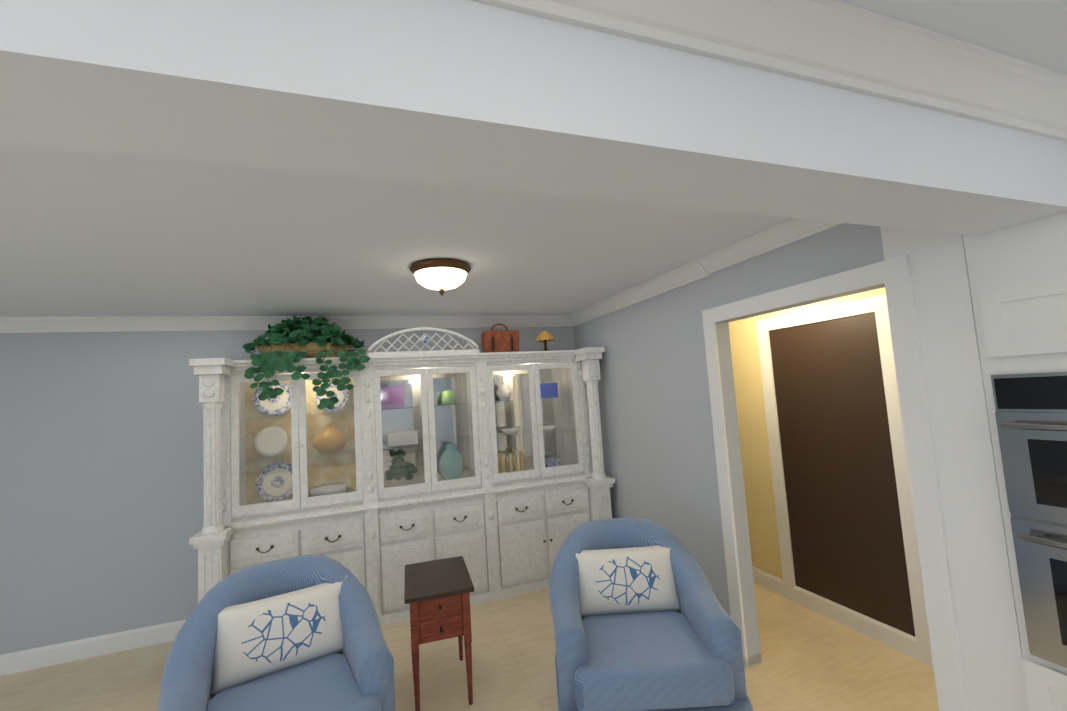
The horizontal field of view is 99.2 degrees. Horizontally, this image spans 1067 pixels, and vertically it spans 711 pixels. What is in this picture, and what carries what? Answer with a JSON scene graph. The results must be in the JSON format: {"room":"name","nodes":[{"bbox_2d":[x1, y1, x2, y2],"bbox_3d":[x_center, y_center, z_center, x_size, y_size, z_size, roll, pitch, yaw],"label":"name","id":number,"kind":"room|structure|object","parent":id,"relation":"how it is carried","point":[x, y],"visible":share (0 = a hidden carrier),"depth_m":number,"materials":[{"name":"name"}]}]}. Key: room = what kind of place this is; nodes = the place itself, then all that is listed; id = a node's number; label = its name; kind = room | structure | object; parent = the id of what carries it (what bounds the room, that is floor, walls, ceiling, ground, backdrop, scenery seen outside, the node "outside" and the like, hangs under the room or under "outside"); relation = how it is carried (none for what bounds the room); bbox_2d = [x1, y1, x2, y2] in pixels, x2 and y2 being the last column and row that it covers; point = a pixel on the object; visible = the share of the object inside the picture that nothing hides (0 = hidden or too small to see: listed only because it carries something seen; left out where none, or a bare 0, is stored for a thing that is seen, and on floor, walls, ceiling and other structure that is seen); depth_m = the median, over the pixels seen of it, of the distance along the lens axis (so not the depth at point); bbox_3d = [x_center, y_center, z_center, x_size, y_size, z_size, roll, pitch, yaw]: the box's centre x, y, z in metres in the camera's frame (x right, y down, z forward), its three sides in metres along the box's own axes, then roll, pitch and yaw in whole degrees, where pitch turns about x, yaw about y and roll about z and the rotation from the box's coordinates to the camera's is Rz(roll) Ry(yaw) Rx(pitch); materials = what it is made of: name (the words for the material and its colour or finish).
{"room":"kitchen","nodes":[
{"label":"kitchen","id":0,"kind":"room"},
{"bbox_2d":[0,326,574,654],"bbox_3d":[-2.164,0.902,3.789,7.700,2.430,0.150,-2,-5,-20],"label":"wall","id":1,"kind":"structure","parent":0,"point":[101,484],"depth_m":3.35,"materials":[{"name":"grey paint"}]},
{"bbox_2d":[0,619,186,675],"bbox_3d":[-2.543,2.054,3.445,6.620,0.130,0.016,-2,-5,-20],"label":"baseboard","id":2,"kind":"structure","parent":1,"relation":"attached to","point":[85,648],"depth_m":3.22,"materials":[{"name":"white wood"}]},
{"bbox_2d":[0,315,567,332],"bbox_3d":[-2.633,-0.254,3.607,6.530,0.100,0.100,-2,-5,-20],"label":"crown molding","id":3,"kind":"structure","parent":1,"relation":"attached to","point":[78,323],"depth_m":3.67,"materials":[{"name":"white"}]},
{"bbox_2d":[0,583,938,710],"bbox_3d":[-0.296,1.644,-1.301,8.100,0.100,10.900,-2,-5,-20],"label":"floor","id":4,"kind":"structure","parent":0,"point":[812,660],"depth_m":2.77,"materials":[{"name":"wood"}]},
{"bbox_2d":[158,555,395,710],"bbox_3d":[-1.116,1.464,2.013,0.841,0.865,0.893,-1,-5,-32],"label":"armchair","id":5,"kind":"object","parent":4,"relation":"on","point":[300,633],"visible":1,"depth_m":2.03,"materials":[{"name":"blue fabric"}]},
{"bbox_2d":[206,574,354,699],"bbox_3d":[-1.181,1.306,2.152,0.594,0.346,0.150,-1,-25,-32],"label":"pillow","id":6,"kind":"object","parent":5,"relation":"on","point":[254,641],"depth_m":2.09,"materials":[{"name":"white fabric"}]},
{"bbox_2d":[209,507,384,625],"bbox_3d":[-1.757,1.642,3.497,1.080,0.860,0.523,-2,-5,-20],"label":"base cabinet","id":7,"kind":"object","parent":4,"relation":"on","point":[352,539],"depth_m":3.31,"materials":[{"name":"white wood"}]},
{"bbox_2d":[209,363,380,530],"bbox_3d":[-1.821,0.650,3.581,1.080,1.065,0.515,-2,-5,-20],"label":"display cabinet","id":8,"kind":"object","parent":7,"relation":"on","point":[284,456],"depth_m":3.51,"materials":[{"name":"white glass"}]},
{"bbox_2d":[242,316,370,409],"bbox_3d":[-1.780,0.052,3.587,0.931,0.767,0.506,-2,-5,-20],"label":"potted plant","id":9,"kind":"object","parent":8,"relation":"on","point":[274,349],"visible":1,"depth_m":3.48,"materials":[{"name":"plant"}]},
{"bbox_2d":[404,556,473,710],"bbox_3d":[-0.555,1.617,2.675,0.370,0.625,0.530,-2,-5,-16],"label":"side table","id":10,"kind":"object","parent":4,"relation":"on","point":[436,595],"visible":1,"depth_m":2.49,"materials":[{"name":"brown wood"}]},
{"bbox_2d":[381,491,504,624],"bbox_3d":[-0.859,1.612,3.822,1.030,0.860,0.523,-2,-5,-20],"label":"base cabinet","id":11,"kind":"object","parent":4,"relation":"on","point":[467,526],"depth_m":3.62,"materials":[{"name":"white wood"}]},
{"bbox_2d":[377,359,496,506],"bbox_3d":[-0.923,0.620,3.906,1.030,1.065,0.515,-2,-5,-20],"label":"display cabinet","id":12,"kind":"object","parent":11,"relation":"on","point":[389,466],"depth_m":3.87,"materials":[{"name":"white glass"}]},
{"bbox_2d":[497,475,604,597],"bbox_3d":[0.029,1.581,4.143,1.060,0.860,0.523,-2,-5,-20],"label":"base cabinet","id":13,"kind":"object","parent":4,"relation":"on","point":[536,521],"depth_m":3.88,"materials":[{"name":"white wood"}]},
{"bbox_2d":[489,355,600,490],"bbox_3d":[-0.035,0.589,4.227,1.060,1.065,0.515,-2,-5,-20],"label":"display cabinet","id":14,"kind":"object","parent":13,"relation":"on","point":[545,416],"depth_m":4.18,"materials":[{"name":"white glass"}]},
{"bbox_2d":[481,323,519,352],"bbox_3d":[-0.311,-0.154,4.241,0.344,0.298,0.153,-2,-5,-20],"label":"bag","id":15,"kind":"object","parent":14,"relation":"on","point":[506,340],"visible":0.79,"depth_m":4.17,"materials":[{"name":"brown leather"}]},
{"bbox_2d":[536,330,554,350],"bbox_3d":[0.113,-0.132,4.366,0.200,0.220,0.200,-2,-5,-20],"label":"lamp","id":16,"kind":"object","parent":14,"relation":"on","point":[544,336],"visible":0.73,"depth_m":4.33,"materials":[{"name":"yellow fabric"}]},
{"bbox_2d":[549,518,752,710],"bbox_3d":[0.512,1.386,2.325,0.841,0.865,0.893,-4,-5,0],"label":"armchair","id":17,"kind":"object","parent":4,"relation":"on","point":[642,620],"visible":1,"depth_m":2.15,"materials":[{"name":"blue fabric"}]},
{"bbox_2d":[568,542,686,619],"bbox_3d":[0.502,1.225,2.475,0.594,0.346,0.150,-4,-25,0],"label":"pillow","id":18,"kind":"object","parent":17,"relation":"on","point":[638,580],"depth_m":2.41,"materials":[{"name":"white fabric"}]},
{"bbox_2d":[962,211,1066,710],"bbox_3d":[1.988,0.477,1.262,0.684,2.345,0.823,-2,-5,-20],"label":"tall cabinet","id":19,"kind":"object","parent":4,"relation":"on","point":[1017,275],"visible":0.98,"depth_m":1.47,"materials":[{"name":"white wood"}]},
{"bbox_2d":[0,0,1066,316],"bbox_3d":[-0.455,-0.873,-1.098,8.100,0.100,10.900,-2,-5,-20],"label":"ceiling","id":20,"kind":"structure","parent":0,"point":[96,234],"depth_m":2.08,"materials":[{"name":"white paint"}]},
{"bbox_2d":[410,258,470,295],"bbox_3d":[-0.534,-0.428,2.628,0.350,0.175,0.350,-2,-5,-20],"label":"flush ceiling light","id":21,"kind":"object","parent":20,"relation":"attached to","point":[441,275],"visible":1,"depth_m":2.52,"materials":[{"name":"white glass"}]},
{"bbox_2d":[0,0,1066,235],"bbox_3d":[-1.248,-0.490,0.467,7.250,0.310,0.240,-2,-5,-20],"label":"beam","id":22,"kind":"structure","parent":20,"relation":"attached to","point":[462,94],"depth_m":0.80,"materials":[{"name":"white paint"}]},
{"bbox_2d":[470,0,1066,141],"bbox_3d":[-1.142,-0.613,0.337,7.130,0.100,0.100,-2,-5,-20],"label":"crown molding","id":23,"kind":"structure","parent":20,"relation":"attached to","point":[848,46],"depth_m":0.99,"materials":[{"name":"white"}]},
{"bbox_2d":[574,223,884,665],"bbox_3d":[1.051,0.655,3.260,0.100,2.430,3.050,-2,-5,-20],"label":"wall","id":24,"kind":"structure","parent":0,"point":[659,457],"depth_m":3.08,"materials":[{"name":"grey paint"}]},
{"bbox_2d":[568,218,842,326],"bbox_3d":[1.911,-0.726,1.339,0.698,0.100,7.255,-2,-5,-20],"label":"crown molding","id":25,"kind":"structure","parent":24,"relation":"attached to","point":[785,232],"depth_m":2.78,"materials":[{"name":"white"}]},
{"bbox_2d":[702,226,1028,710],"bbox_3d":[1.652,0.540,2.300,0.618,2.430,1.355,-2,-5,-20],"label":"door frame","id":26,"kind":"structure","parent":24,"relation":"attached to","point":[988,630],"depth_m":1.71,"materials":[{"name":"white wood"}]},
{"bbox_2d":[728,287,885,579],"bbox_3d":[1.944,0.619,3.509,0.150,2.430,3.190,-2,-5,-20],"label":"wall","id":27,"kind":"structure","parent":0,"point":[759,495],"depth_m":3.68,"materials":[{"name":"yellow paint"}]},
{"bbox_2d":[752,567,917,659],"bbox_3d":[1.916,1.777,3.454,0.016,0.120,3.050,-2,-5,-20],"label":"baseboard","id":28,"kind":"structure","parent":27,"relation":"attached to","point":[901,641],"depth_m":3.00,"materials":[{"name":"white wood"}]},
{"bbox_2d":[756,294,932,666],"bbox_3d":[2.018,0.735,3.070,0.018,2.120,1.000,-2,-5,-20],"label":"door","id":29,"kind":"structure","parent":27,"relation":"attached to","point":[847,534],"depth_m":3.00,"materials":[{"name":"brown wood"}]}
]}

